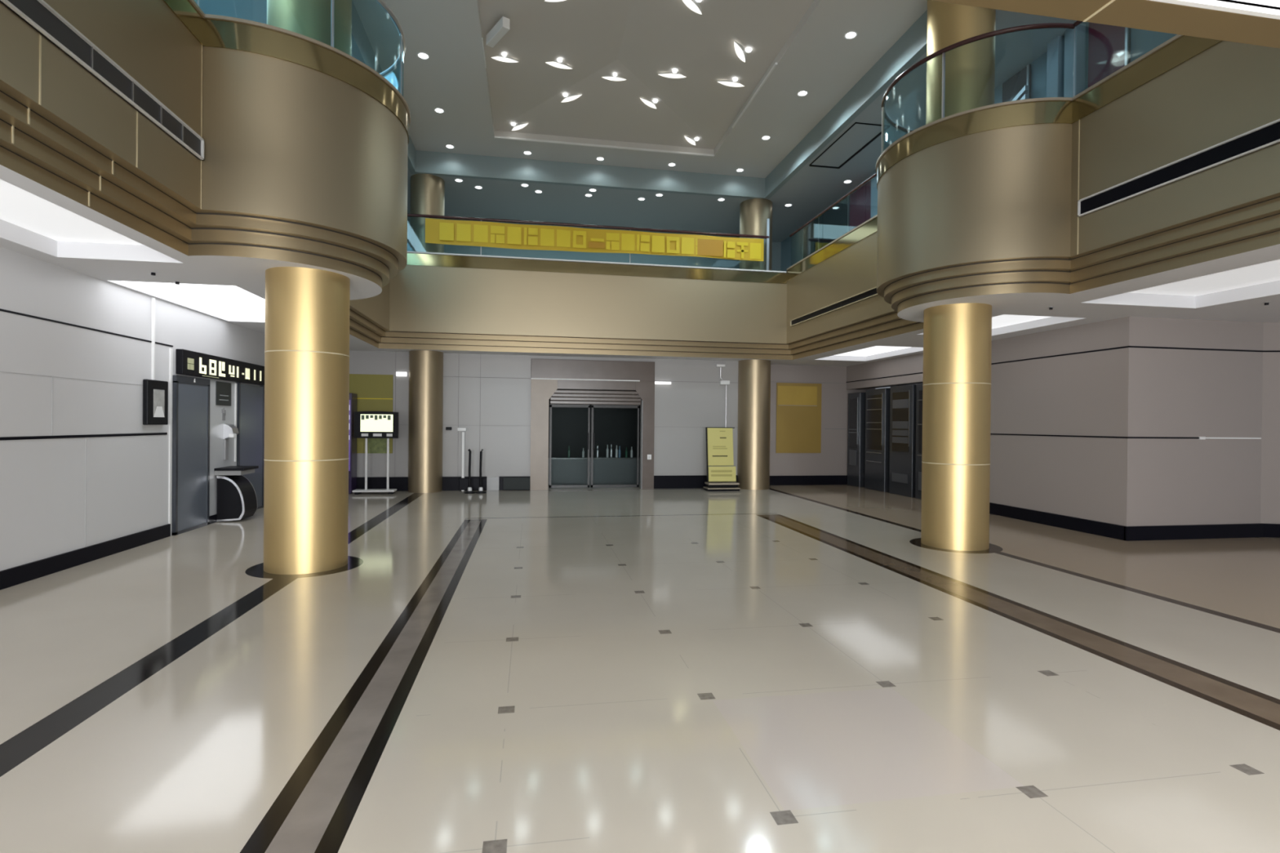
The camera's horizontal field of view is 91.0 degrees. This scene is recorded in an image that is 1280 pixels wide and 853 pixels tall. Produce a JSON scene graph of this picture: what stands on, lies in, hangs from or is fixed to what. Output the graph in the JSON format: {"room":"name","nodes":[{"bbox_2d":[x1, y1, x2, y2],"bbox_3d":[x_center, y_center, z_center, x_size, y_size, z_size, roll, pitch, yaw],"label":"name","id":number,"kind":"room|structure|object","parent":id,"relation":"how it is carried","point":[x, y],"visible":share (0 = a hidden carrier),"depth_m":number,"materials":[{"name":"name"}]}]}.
{"room":"lobby","nodes":[
{"label":"lobby","id":0,"kind":"room"},
{"bbox_2d":[0,246,264,571],"bbox_3d":[-5.655,-0.212,3.634,0.200,3.480,21.100,0,0,-10],"label":"wall","id":1,"kind":"structure","parent":0,"point":[43,503],"depth_m":6.84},
{"bbox_2d":[0,371,142,546],"bbox_3d":[-6.076,0.411,6.610,0.007,1.856,3.100,0,0,-10],"label":"trim","id":2,"kind":"structure","parent":1,"relation":"attached to","point":[0,371],"depth_m":6.95,"materials":[{"name":"grey metal"}]},
{"bbox_2d":[0,432,167,440],"bbox_3d":[-5.076,0.148,0.879,0.012,0.030,15.470,0,0,-10],"label":"trim","id":3,"kind":"structure","parent":1,"relation":"attached to","point":[147,433],"depth_m":6.79,"materials":[{"name":"black metal"}]},
{"bbox_2d":[0,524,170,590],"bbox_3d":[-5.079,1.463,0.913,0.030,0.170,15.520,0,0,-10],"label":"baseboard","id":4,"kind":"structure","parent":1,"relation":"attached to","point":[10,577],"depth_m":6.79,"materials":[{"name":"black stone"}]},
{"bbox_2d":[0,308,173,346],"bbox_3d":[-5.076,-1.047,0.937,0.012,0.020,15.600,0,0,-10],"label":"trim","id":5,"kind":"structure","parent":1,"relation":"attached to","point":[1,309],"depth_m":6.80,"materials":[{"name":"black metal"}]},
{"bbox_2d":[151,297,155,380],"bbox_3d":[-6.317,-1.137,8.153,0.030,1.070,0.035,0,0,-10],"label":"cable conduit","id":6,"kind":"object","parent":1,"relation":"attached to","point":[153,299],"visible":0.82,"depth_m":8.14,"materials":[{"name":"white paint"}]},
{"bbox_2d":[142,379,168,425],"bbox_3d":[-6.313,-0.312,8.198,0.067,0.580,0.460,0,0,-10],"label":"wall display","id":7,"kind":"object","parent":1,"relation":"attached to","point":[155,393],"visible":1,"depth_m":8.13,"materials":[{"name":"black plastic"}]},
{"bbox_2d":[153,389,164,416],"bbox_3d":[-6.287,-0.302,8.212,0.007,0.360,0.240,0,0,-10],"label":"picture","id":8,"kind":"object","parent":7,"relation":"attached to","point":[158,394],"depth_m":8.21},
{"bbox_2d":[168,348,173,535],"bbox_3d":[-6.412,0.215,8.580,0.020,2.560,0.050,0,0,-10],"label":"trim","id":9,"kind":"structure","parent":1,"relation":"attached to","point":[171,353],"depth_m":8.57,"materials":[{"name":"white paint"}]},
{"bbox_2d":[171,374,209,535],"bbox_3d":[-6.471,0.392,9.068,0.064,2.200,0.920,0,0,-10],"label":"sliding door","id":10,"kind":"structure","parent":1,"relation":"in","point":[190,508],"depth_m":9.00,"materials":[{"name":"grey"}]},
{"bbox_2d":[175,348,264,385],"bbox_3d":[-6.623,-0.912,10.098,0.096,0.345,2.820,0,0,-10],"label":"sign box","id":11,"kind":"object","parent":1,"relation":"attached to","point":[188,362],"visible":0.95,"depth_m":9.66,"materials":[{"name":"black plastic"}]},
{"bbox_2d":[208,379,236,524],"bbox_3d":[-6.641,0.386,10.003,0.050,2.200,0.940,0,0,-10],"label":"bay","id":12,"kind":"object","parent":1,"relation":"attached to","point":[216,424],"visible":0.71,"depth_m":9.81,"materials":[{"name":"grey"}]},
{"bbox_2d":[215,381,231,405],"bbox_3d":[-6.618,-0.519,9.991,0.017,0.370,0.480,0,0,-10],"label":"notice","id":13,"kind":"object","parent":12,"relation":"attached to","point":[223,389],"visible":1,"depth_m":9.96,"materials":[{"name":"grey"}]},
{"bbox_2d":[223,423,239,460],"bbox_3d":[-6.579,0.246,10.119,0.150,0.580,0.210,0,0,-10],"label":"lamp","id":14,"kind":"object","parent":12,"relation":"attached to","point":[230,431],"visible":1,"depth_m":10.03,"materials":[{"name":"white metal"}]},
{"bbox_2d":[235,382,264,509],"bbox_3d":[-6.805,0.369,10.974,0.060,2.220,1.010,0,0,-10],"label":"sliding door","id":15,"kind":"structure","parent":1,"relation":"in","point":[250,398],"depth_m":10.99,"materials":[{"name":"grey metal"}]},
{"bbox_2d":[349,350,738,488],"bbox_3d":[-2.086,-0.238,15.064,10.750,3.480,0.200,0,0,-10],"label":"wall","id":16,"kind":"structure","parent":0,"point":[679,449],"depth_m":14.79,"materials":[{"name":"white paint"}]},
{"bbox_2d":[356,438,368,453],"bbox_3d":[-6.280,0.434,14.225,0.228,0.315,0.022,0,0,-10],"label":"poster","id":17,"kind":"object","parent":16,"relation":"attached to","point":[360,442],"depth_m":14.21,"materials":[{"name":"yellow paper"}]},
{"bbox_2d":[349,373,393,412],"bbox_3d":[-6.086,-0.760,14.250,0.929,0.842,0.022,0,0,-10],"label":"poster","id":18,"kind":"object","parent":16,"relation":"attached to","point":[374,393],"depth_m":14.25,"materials":[{"name":"yellow paper"}]},
{"bbox_2d":[368,438,386,453],"bbox_3d":[-5.957,0.360,14.267,0.400,0.500,0.008,0,0,-10],"label":"notice sheet","id":19,"kind":"object","parent":16,"relation":"attached to","point":[375,445],"visible":0.64,"depth_m":14.26,"materials":[{"name":"green paper"}]},
{"bbox_2d":[356,475,737,491],"bbox_3d":[-2.065,1.343,14.957,10.720,0.320,0.040,0,0,-10],"label":"baseboard","id":20,"kind":"structure","parent":16,"relation":"attached to","point":[679,482],"depth_m":14.56,"materials":[{"name":"black stone"}]},
{"bbox_2d":[395,354,732,464],"bbox_3d":[-2.413,-0.250,14.905,10.050,2.860,0.011,0,0,-10],"label":"trim","id":21,"kind":"structure","parent":16,"relation":"attached to","point":[480,377],"depth_m":14.67,"materials":[{"name":"grey metal"}]},
{"bbox_2d":[529,358,654,489],"bbox_3d":[-1.130,-0.040,15.161,2.970,3.100,0.220,0,0,-10],"label":"portal","id":22,"kind":"object","parent":16,"relation":"attached to","point":[548,375],"visible":1,"depth_m":15.06,"materials":[{"name":"white paint"}]},
{"bbox_2d":[549,404,639,488],"bbox_3d":[-1.107,0.479,15.356,2.190,2.020,0.090,0,0,-10],"label":"door","id":23,"kind":"structure","parent":16,"relation":"in","point":[593,434],"depth_m":15.34,"materials":[{"name":"grey"}]},
{"bbox_2d":[715,364,729,427],"bbox_3d":[2.050,-0.702,15.613,0.340,1.680,0.110,0,0,-10],"label":"cable conduit","id":24,"kind":"object","parent":16,"relation":"attached to","point":[721,382],"visible":0.96,"depth_m":15.60,"materials":[{"name":"silver metal"}]},
{"bbox_2d":[407,219,781,271],"bbox_3d":[-1.086,-4.895,18.150,14.400,2.380,0.200,0,0,-10],"label":"wall","id":25,"kind":"structure","parent":0,"point":[682,260],"depth_m":18.08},
{"bbox_2d":[548,388,640,457],"bbox_3d":[-1.352,0.151,16.514,4.000,2.700,2.400,0,0,-10],"label":"wall","id":26,"kind":"structure","parent":0,"point":[613,426],"depth_m":17.65,"materials":[{"name":"black"}]},
{"bbox_2d":[413,253,785,273],"bbox_3d":[0.187,-3.580,6.098,12.400,0.140,24.000,0,0,-10],"label":"floor","id":27,"kind":"structure","parent":0,"point":[414,253],"depth_m":14.22,"materials":[{"name":"grey"}]},
{"bbox_2d":[0,0,204,255],"bbox_3d":[-3.814,-2.701,3.822,0.310,2.130,4.634,0,0,-10],"label":"balcony","id":28,"kind":"object","parent":27,"relation":"attached to","point":[62,129],"visible":1,"depth_m":4.64,"materials":[{"name":"beige"}]},
{"bbox_2d":[0,0,204,159],"bbox_3d":[-3.658,-2.519,3.747,0.034,0.190,4.070,0,0,-10],"label":"grille","id":29,"kind":"object","parent":28,"relation":"attached to","point":[37,14],"visible":1,"depth_m":4.41,"materials":[{"name":"grey metal"}]},
{"bbox_2d":[188,13,410,295],"bbox_3d":[-3.642,-2.717,7.265,1.830,2.130,2.860,0,0,-10],"label":"balcony","id":30,"kind":"object","parent":27,"relation":"attached to","point":[304,162],"visible":0.83,"depth_m":6.11,"materials":[{"name":"beige"}]},
{"bbox_2d":[330,0,405,93],"bbox_3d":[-3.551,-4.225,7.271,1.551,0.887,2.735,0,0,-10],"label":"glass balustrade","id":31,"kind":"object","parent":30,"relation":"on","point":[398,61],"visible":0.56,"depth_m":7.37,"materials":[{"name":"silver metal"}]},
{"bbox_2d":[349,282,389,348],"bbox_3d":[-5.052,-2.749,10.941,0.310,2.130,5.634,0,0,-10],"label":"balcony","id":32,"kind":"object","parent":27,"relation":"attached to","point":[369,317],"visible":0.29,"depth_m":12.29,"materials":[{"name":"beige"}]},
{"bbox_2d":[378,251,792,359],"bbox_3d":[-0.952,-2.699,14.356,9.560,2.070,0.310,0,0,-10],"label":"balcony","id":33,"kind":"object","parent":27,"relation":"attached to","point":[438,301],"visible":0.85,"depth_m":14.21,"materials":[{"name":"beige"}]},
{"bbox_2d":[407,213,769,270],"bbox_3d":[-1.118,-4.360,14.250,8.510,1.250,0.064,0,0,-10],"label":"glass balustrade","id":34,"kind":"object","parent":33,"relation":"on","point":[630,228],"visible":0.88,"depth_m":14.29,"materials":[{"name":"silver metal"}]},
{"bbox_2d":[425,217,764,261],"bbox_3d":[-0.857,-4.196,14.232,7.680,0.554,0.043,0,0,-10],"label":"banner","id":35,"kind":"object","parent":34,"relation":"attached to","point":[450,232],"visible":1,"depth_m":14.17,"materials":[{"name":"yellow"}]},
{"bbox_2d":[786,214,923,359],"bbox_3d":[4.072,-2.672,12.457,0.310,2.130,5.775,0,0,-10],"label":"balcony","id":36,"kind":"object","parent":27,"relation":"attached to","point":[846,267],"visible":0.62,"depth_m":12.47,"materials":[{"name":"beige"}]},
{"bbox_2d":[789,173,876,236],"bbox_3d":[4.016,-4.140,12.417,0.052,0.805,5.154,0,0,-10],"label":"glass balustrade","id":37,"kind":"object","parent":36,"relation":"on","point":[870,178],"visible":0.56,"depth_m":12.65,"materials":[{"name":"silver metal"}]},
{"bbox_2d":[790,286,878,326],"bbox_3d":[3.936,-2.398,12.392,0.034,0.140,4.700,0,0,-10],"label":"grille","id":38,"kind":"object","parent":36,"relation":"attached to","point":[869,293],"visible":0.59,"depth_m":12.50,"materials":[{"name":"black metal"}]},
{"bbox_2d":[871,169,877,217],"bbox_3d":[5.122,-4.583,13.522,0.150,1.880,0.350,0,0,-10],"label":"pillar","id":39,"kind":"structure","parent":27,"relation":"on","point":[873,181],"depth_m":13.55,"materials":[{"name":"blue"}]},
{"bbox_2d":[875,97,1072,313],"bbox_3d":[4.106,-2.651,8.410,1.630,2.130,2.888,0,0,-10],"label":"balcony","id":40,"kind":"object","parent":27,"relation":"attached to","point":[977,201],"visible":0.92,"depth_m":7.38,"materials":[{"name":"gold metal"}]},
{"bbox_2d":[880,22,1075,152],"bbox_3d":[4.043,-4.160,8.389,1.350,0.887,2.775,0,0,-10],"label":"glass balustrade","id":41,"kind":"object","parent":40,"relation":"on","point":[1042,25],"visible":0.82,"depth_m":7.64,"materials":[{"name":"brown metal"}]},
{"bbox_2d":[1011,84,1028,101],"bbox_3d":[5.611,-4.507,10.385,0.060,1.210,2.000,0,0,-10],"label":"flank","id":42,"kind":"object","parent":27,"relation":"on","point":[1022,95],"visible":0.18,"depth_m":9.45,"materials":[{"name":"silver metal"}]},
{"bbox_2d":[1046,35,1064,97],"bbox_3d":[5.919,-4.552,8.936,0.150,1.880,0.200,0,0,-10],"label":"pillar","id":43,"kind":"structure","parent":27,"relation":"on","point":[1055,47],"depth_m":8.86,"materials":[{"name":"blue"}]},
{"bbox_2d":[1063,22,1085,97],"bbox_3d":[5.971,-4.550,8.640,0.150,1.880,0.200,0,0,-10],"label":"pillar","id":44,"kind":"structure","parent":27,"relation":"on","point":[1075,38],"depth_m":8.55,"materials":[{"name":"blue"}]},
{"bbox_2d":[1068,34,1279,293],"bbox_3d":[5.321,-2.623,5.279,0.310,2.130,4.375,0,0,-10],"label":"balcony","id":45,"kind":"object","parent":27,"relation":"attached to","point":[1186,95],"visible":0.95,"depth_m":6.01,"materials":[{"name":"beige"}]},
{"bbox_2d":[1077,118,1279,217],"bbox_3d":[5.200,-2.408,5.131,0.034,0.180,3.760,0,0,-10],"label":"grille","id":46,"kind":"object","parent":45,"relation":"attached to","point":[1265,135],"visible":1,"depth_m":5.84,"materials":[{"name":"black metal"}]},
{"bbox_2d":[0,484,1279,852],"bbox_3d":[1.444,1.706,6.201,23.000,0.250,24.100,0,0,-10],"label":"floor","id":47,"kind":"structure","parent":0,"point":[784,668],"depth_m":3.82,"materials":[{"name":"beige tile"}]},
{"bbox_2d":[213,466,258,521],"bbox_3d":[-6.433,1.063,10.028,0.420,0.830,0.550,0,0,-10],"label":"desk","id":48,"kind":"object","parent":47,"relation":"on","point":[237,500],"visible":1,"depth_m":9.82,"materials":[{"name":"black plastic"}]},
{"bbox_2d":[213,466,258,471],"bbox_3d":[-6.429,0.668,10.026,0.420,0.040,0.550,0,0,-10],"label":"shelf","id":49,"kind":"object","parent":48,"relation":"attached to","point":[228,468],"depth_m":9.82,"materials":[{"name":"black plastic"}]},
{"bbox_2d":[263,0,351,574],"bbox_3d":[-3.625,-2.260,6.886,0.826,7.580,0.826,0,0,-10],"label":"column","id":50,"kind":"structure","parent":47,"relation":"on","point":[307,330],"depth_m":6.55,"materials":[{"name":"brown metal"}]},
{"bbox_2d":[348,392,357,493],"bbox_3d":[-6.655,0.365,13.875,0.650,2.200,0.446,0,0,-10],"label":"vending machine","id":51,"kind":"object","parent":47,"relation":"on","point":[353,397],"visible":0.33,"depth_m":13.79,"materials":[{"name":"purple"}]},
{"bbox_2d":[352,411,398,494],"bbox_3d":[-5.775,0.569,13.768,0.910,1.810,0.300,0,0,-10],"label":"stand","id":52,"kind":"object","parent":47,"relation":"on","point":[367,424],"visible":1,"depth_m":13.70,"materials":[{"name":"black metal"}]},
{"bbox_2d":[361,415,390,419],"bbox_3d":[-5.750,-0.195,13.689,0.600,0.100,0.005,0,0,-10],"label":"picture","id":53,"kind":"object","parent":52,"relation":"attached to","point":[363,417],"depth_m":13.69,"materials":[{"name":"grey"}]},
{"bbox_2d":[408,173,444,493],"bbox_3d":[-4.871,-2.311,14.342,0.740,7.580,0.740,0,0,-10],"label":"column","id":54,"kind":"structure","parent":47,"relation":"on","point":[427,190],"depth_m":14.02,"materials":[{"name":"gold metal"}]},
{"bbox_2d":[457,427,466,490],"bbox_3d":[-4.114,0.756,14.510,0.200,1.460,0.090,0,0,-10],"label":"wall post","id":55,"kind":"object","parent":47,"relation":"on","point":[458,428],"visible":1,"depth_m":14.49,"materials":[{"name":"white metal"}]},
{"bbox_2d":[464,448,475,493],"bbox_3d":[-3.805,0.995,14.063,0.240,0.993,0.240,0,0,-10],"label":"barrier post","id":56,"kind":"object","parent":47,"relation":"on","point":[469,488],"visible":1,"depth_m":14.04,"materials":[{"name":"black plastic"}]},
{"bbox_2d":[458,477,486,489],"bbox_3d":[-3.875,1.328,14.566,0.620,0.280,0.090,0,0,-10],"label":"box","id":57,"kind":"object","parent":47,"relation":"on","point":[463,482],"visible":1,"depth_m":14.52,"materials":[{"name":"black stone"}]},
{"bbox_2d":[475,448,486,493],"bbox_3d":[-3.569,0.997,14.104,0.240,0.993,0.240,0,0,-10],"label":"barrier post","id":58,"kind":"object","parent":47,"relation":"on","point":[481,489],"visible":1,"depth_m":14.08,"materials":[{"name":"black plastic"}]},
{"bbox_2d":[502,477,530,489],"bbox_3d":[-2.890,1.336,14.737,0.620,0.280,0.090,0,0,-10],"label":"box","id":59,"kind":"object","parent":47,"relation":"on","point":[508,483],"visible":1,"depth_m":14.69,"materials":[{"name":"grey"}]},
{"bbox_2d":[548,457,639,484],"bbox_3d":[-1.245,1.153,16.433,2.640,0.700,0.450,0,0,-10],"label":"panel","id":60,"kind":"object","parent":47,"relation":"on","point":[564,470],"depth_m":16.25,"materials":[{"name":"grey glass"}]},
{"bbox_2d":[548,457,639,459],"bbox_3d":[-1.242,0.823,16.431,2.640,0.040,0.450,0,0,-10],"label":"countertop","id":61,"kind":"structure","parent":60,"relation":"on","point":[553,458],"depth_m":16.24,"materials":[{"name":"grey"}]},
{"bbox_2d":[703,426,740,491],"bbox_3d":[1.971,0.781,15.122,0.800,1.518,0.410,0,0,-10],"label":"sign stand","id":62,"kind":"object","parent":47,"relation":"on","point":[721,471],"visible":1,"depth_m":15.09,"materials":[{"name":"yellow"}]},
{"bbox_2d":[737,198,772,489],"bbox_3d":[2.869,-2.245,15.709,0.800,7.580,0.800,0,0,-10],"label":"column","id":63,"kind":"structure","parent":47,"relation":"on","point":[753,375],"depth_m":15.37,"materials":[{"name":"gold metal"}]},
{"bbox_2d":[847,392,866,487],"bbox_3d":[5.889,0.344,16.557,0.615,2.450,0.640,0,0,-10],"label":"vending machine","id":64,"kind":"object","parent":47,"relation":"on","point":[856,401],"visible":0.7,"depth_m":16.34,"materials":[{"name":"grey metal"}]},
{"bbox_2d":[864,387,890,492],"bbox_3d":[6.066,0.326,15.542,0.615,2.500,0.900,0,0,-10],"label":"vending machine","id":65,"kind":"object","parent":47,"relation":"on","point":[877,400],"visible":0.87,"depth_m":15.34,"materials":[{"name":"grey"}]},
{"bbox_2d":[888,384,916,497],"bbox_3d":[6.255,0.323,14.458,0.615,2.520,0.900,0,0,-10],"label":"door","id":66,"kind":"structure","parent":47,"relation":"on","point":[903,397],"depth_m":14.30,"materials":[{"name":"grey metal"}]},
{"bbox_2d":[915,383,922,499],"bbox_3d":[6.421,0.330,13.502,0.615,2.520,0.800,0,0,-10],"label":"vending machine","id":67,"kind":"object","parent":47,"relation":"on","point":[919,386],"visible":0.21,"depth_m":13.72,"materials":[{"name":"grey"}]},
{"bbox_2d":[920,0,995,551],"bbox_3d":[4.273,-2.194,8.453,0.826,7.580,0.826,0,0,-10],"label":"column","id":68,"kind":"structure","parent":47,"relation":"on","point":[957,337],"depth_m":8.11,"materials":[{"name":"brown metal"}]},
{"bbox_2d":[352,0,927,177],"bbox_3d":[0.806,-5.996,4.438,8.110,0.001,20.550,0,0,-10],"label":"ceiling","id":69,"kind":"structure","parent":0,"point":[820,61],"depth_m":10.97,"materials":[{"name":"white paint"}]},
{"bbox_2d":[494,62,777,156],"bbox_3d":[-0.389,-6.043,11.807,4.780,0.045,3.680,0,0,-10],"label":"trim","id":70,"kind":"structure","parent":69,"relation":"attached to","point":[774,66],"depth_m":13.42,"materials":[{"name":"white paint"}]},
{"bbox_2d":[476,0,821,155],"bbox_3d":[0.161,-6.234,8.654,4.780,0.420,10.080,0,0,-10],"label":"ceiling panel","id":71,"kind":"object","parent":69,"relation":"attached to","point":[637,41],"visible":1,"depth_m":10.97,"materials":[{"name":"white paint"}]},
{"bbox_2d":[481,16,510,67],"bbox_3d":[-2.394,-6.075,9.949,0.285,0.160,1.283,0,0,-30],"label":"ceiling box","id":72,"kind":"object","parent":71,"relation":"attached to","point":[502,26],"visible":1,"depth_m":9.61,"materials":[{"name":"white paint"}]},
{"bbox_2d":[491,53,519,62],"bbox_3d":[-2.293,-6.217,10.579,0.522,0.036,0.202,0,0,-20],"label":"lamp","id":73,"kind":"object","parent":71,"relation":"attached to","point":[503,57],"visible":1,"depth_m":10.62,"materials":[{"name":"white"}]},
{"bbox_2d":[545,58,573,68],"bbox_3d":[-1.417,-6.322,10.924,0.580,0.036,0.224,0,0,-28],"label":"lamp","id":74,"kind":"object","parent":71,"relation":"attached to","point":[558,64],"visible":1,"depth_m":10.98,"materials":[{"name":"white"}]},
{"bbox_2d":[601,73,626,80],"bbox_3d":[-0.465,-6.395,11.499,0.464,0.036,0.180,0,0,-10],"label":"lamp","id":75,"kind":"object","parent":71,"relation":"attached to","point":[615,77],"visible":1,"depth_m":11.54,"materials":[{"name":"white"}]},
{"bbox_2d":[657,69,685,78],"bbox_3d":[0.613,-6.316,11.249,0.580,0.036,0.224,1,0,-5],"label":"lamp","id":76,"kind":"object","parent":71,"relation":"attached to","point":[674,74],"visible":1,"depth_m":11.30,"materials":[{"name":"white"}]},
{"bbox_2d":[682,0,702,14],"bbox_3d":[0.812,-6.312,9.348,0.246,0.036,0.638,1,0,38],"label":"lamp","id":77,"kind":"object","parent":71,"relation":"attached to","point":[694,5],"visible":1,"depth_m":9.42,"materials":[{"name":"white"}]},
{"bbox_2d":[717,78,744,86],"bbox_3d":[1.686,-6.191,11.300,0.580,0.036,0.224,0,0,-13],"label":"lamp","id":78,"kind":"object","parent":71,"relation":"attached to","point":[734,82],"visible":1,"depth_m":11.34,"materials":[{"name":"white"}]},
{"bbox_2d":[733,40,751,62],"bbox_3d":[1.722,-6.193,10.387,0.246,0.036,0.638,1,0,25],"label":"lamp","id":79,"kind":"object","parent":71,"relation":"attached to","point":[740,51],"visible":1,"depth_m":10.37,"materials":[{"name":"white"}]},
{"bbox_2d":[0,0,1279,366],"bbox_3d":[2.702,-1.663,5.407,16.850,0.160,21.750,0,0,-10],"label":"ceiling","id":80,"kind":"structure","parent":0,"point":[114,264],"depth_m":7.47,"materials":[{"name":"white paint"}]},
{"bbox_2d":[0,178,142,244],"bbox_3d":[-4.699,-1.822,3.525,1.120,0.040,5.580,0,0,-10],"label":"recessed light","id":81,"kind":"object","parent":80,"relation":"in","point":[20,207],"visible":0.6,"depth_m":5.53,"materials":[{"name":"white plastic"}]},
{"bbox_2d":[121,280,265,319],"bbox_3d":[-5.698,-1.749,8.767,1.350,0.040,2.950,0,0,-10],"label":"recessed light","id":82,"kind":"object","parent":80,"relation":"in","point":[228,301],"visible":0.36,"depth_m":8.42,"materials":[{"name":"white"}]},
{"bbox_2d":[836,346,911,355],"bbox_3d":[5.121,-1.745,13.973,1.350,0.040,2.800,0,0,-10],"label":"recessed light","id":83,"kind":"object","parent":80,"relation":"in","point":[875,349],"visible":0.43,"depth_m":14.31,"materials":[{"name":"white plastic"}]},
{"bbox_2d":[991,314,1049,328],"bbox_3d":[5.613,-1.720,9.973,1.350,0.040,2.050,0,0,-10],"label":"recessed light","id":84,"kind":"object","parent":80,"relation":"in","point":[1003,320],"visible":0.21,"depth_m":9.96,"materials":[{"name":"white plastic"}]},
{"bbox_2d":[1129,259,1279,296],"bbox_3d":[6.822,-1.727,5.945,1.750,0.040,4.400,0,0,-10],"label":"recessed light","id":85,"kind":"object","parent":80,"relation":"in","point":[1267,272],"visible":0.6,"depth_m":7.44,"materials":[{"name":"white"}]},
{"bbox_2d":[194,0,1087,242],"bbox_3d":[2.356,-5.563,6.563,17.200,0.100,24.200,0,0,-10],"label":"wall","id":86,"kind":"structure","parent":0,"point":[811,190],"depth_m":14.98,"materials":[{"name":"grey"}]},
{"bbox_2d":[351,0,416,173],"bbox_3d":[-3.260,-5.841,3.793,0.120,0.580,20.670,0,0,-10],"label":"trim","id":87,"kind":"structure","parent":86,"relation":"attached to","point":[362,51],"depth_m":9.61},
{"bbox_2d":[415,150,764,199],"bbox_3d":[-0.967,-5.876,14.621,8.110,0.580,0.120,0,0,-10],"label":"ceiling bulkhead","id":88,"kind":"structure","parent":86,"relation":"attached to","point":[435,163],"depth_m":14.52,"materials":[{"name":"grey"}]},
{"bbox_2d":[764,9,927,199],"bbox_3d":[3.734,-5.816,11.607,0.120,0.580,7.670,0,0,-10],"label":"ceiling beam","id":89,"kind":"structure","parent":86,"relation":"attached to","point":[911,46],"depth_m":11.02,"materials":[{"name":"grey paint"}]},
{"bbox_2d":[808,122,889,168],"bbox_3d":[4.080,-5.512,12.406,0.680,0.030,1.920,0,0,-10],"label":"access hatch","id":90,"kind":"object","parent":86,"relation":"attached to","point":[859,135],"visible":1,"depth_m":12.31,"materials":[{"name":"grey"}]},
{"bbox_2d":[769,364,875,475],"bbox_3d":[4.668,-0.183,16.645,3.500,3.480,0.600,0,0,-10],"label":"wall","id":91,"kind":"structure","parent":0,"point":[833,458],"depth_m":16.79,"materials":[{"name":"white paint"}]},
{"bbox_2d":[775,382,822,453],"bbox_3d":[4.210,-0.223,16.650,1.260,1.850,0.029,0,0,-10],"label":"notice board","id":92,"kind":"object","parent":91,"relation":"attached to","point":[798,405],"visible":1,"depth_m":16.64,"materials":[{"name":"beige paper"}]},
{"bbox_2d":[769,475,847,485],"bbox_3d":[4.343,1.429,16.681,2.500,0.250,0.040,0,0,-10],"label":"baseboard","id":93,"kind":"structure","parent":91,"relation":"attached to","point":[818,479],"depth_m":16.69,"materials":[{"name":"black stone"}]},
{"bbox_2d":[780,22,1177,271],"bbox_3d":[6.403,-4.528,7.173,0.200,1.900,24.000,0,0,-10],"label":"wall","id":94,"kind":"structure","parent":0,"point":[1142,41],"depth_m":9.29,"materials":[{"name":"blue"}]},
{"bbox_2d":[803,216,819,258],"bbox_3d":[4.579,-4.585,16.818,0.050,1.840,0.970,0,0,-10],"label":"panel","id":95,"kind":"object","parent":94,"relation":"attached to","point":[811,231],"visible":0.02,"depth_m":16.77,"materials":[{"name":"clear glass"}]},
{"bbox_2d":[819,195,849,248],"bbox_3d":[4.797,-4.577,15.562,0.050,1.840,1.520,0,0,-10],"label":"panel","id":96,"kind":"object","parent":94,"relation":"attached to","point":[834,223],"visible":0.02,"depth_m":15.50,"materials":[{"name":"clear glass"}]},
{"bbox_2d":[849,180,871,230],"bbox_3d":[5.022,-4.568,14.266,0.050,1.840,1.050,0,0,-10],"label":"panel","id":97,"kind":"object","parent":94,"relation":"attached to","point":[860,199],"visible":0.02,"depth_m":14.28,"materials":[{"name":"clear glass"}]},
{"bbox_2d":[1002,63,1031,102],"bbox_3d":[5.811,-4.537,9.734,0.050,1.840,0.550,0,0,-10],"label":"panel","id":98,"kind":"object","parent":94,"relation":"attached to","point":[1013,86],"visible":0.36,"depth_m":9.70,"materials":[{"name":"clear glass"}]},
{"bbox_2d":[1088,22,1130,87],"bbox_3d":[6.082,-4.526,8.173,0.050,1.840,0.580,0,0,-10],"label":"panel","id":99,"kind":"object","parent":94,"relation":"attached to","point":[1108,46],"visible":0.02,"depth_m":8.19,"materials":[{"name":"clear glass"}]},
{"bbox_2d":[846,316,1279,526],"bbox_3d":[8.171,-0.132,12.992,3.850,3.480,8.600,0,0,-10],"label":"wall","id":100,"kind":"structure","parent":0,"point":[1125,392],"depth_m":9.28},
{"bbox_2d":[845,346,1279,382],"bbox_3d":[8.177,-1.142,12.983,3.857,0.022,8.606,0,0,-10],"label":"trim","id":101,"kind":"structure","parent":100,"relation":"attached to","point":[1123,346],"depth_m":9.29,"materials":[{"name":"black metal"}]},
{"bbox_2d":[990,433,1209,439],"bbox_3d":[7.254,0.149,11.079,1.407,0.022,4.157,0,0,-10],"label":"trim","id":102,"kind":"structure","parent":100,"relation":"attached to","point":[990,433],"depth_m":9.37,"materials":[{"name":"black metal"}]},
{"bbox_2d":[989,502,1279,541],"bbox_3d":[7.618,1.519,10.025,6.093,0.200,2.703,1,0,41],"label":"baseboard","id":103,"kind":"structure","parent":100,"relation":"attached to","point":[1095,527],"depth_m":9.22,"materials":[{"name":"black stone"}]},
{"bbox_2d":[931,0,1279,48],"bbox_3d":[1.157,-2.630,2.228,9.560,2.143,0.170,0,0,-10],"label":"beam","id":104,"kind":"structure","parent":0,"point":[1216,20],"depth_m":2.37,"materials":[{"name":"brown"}]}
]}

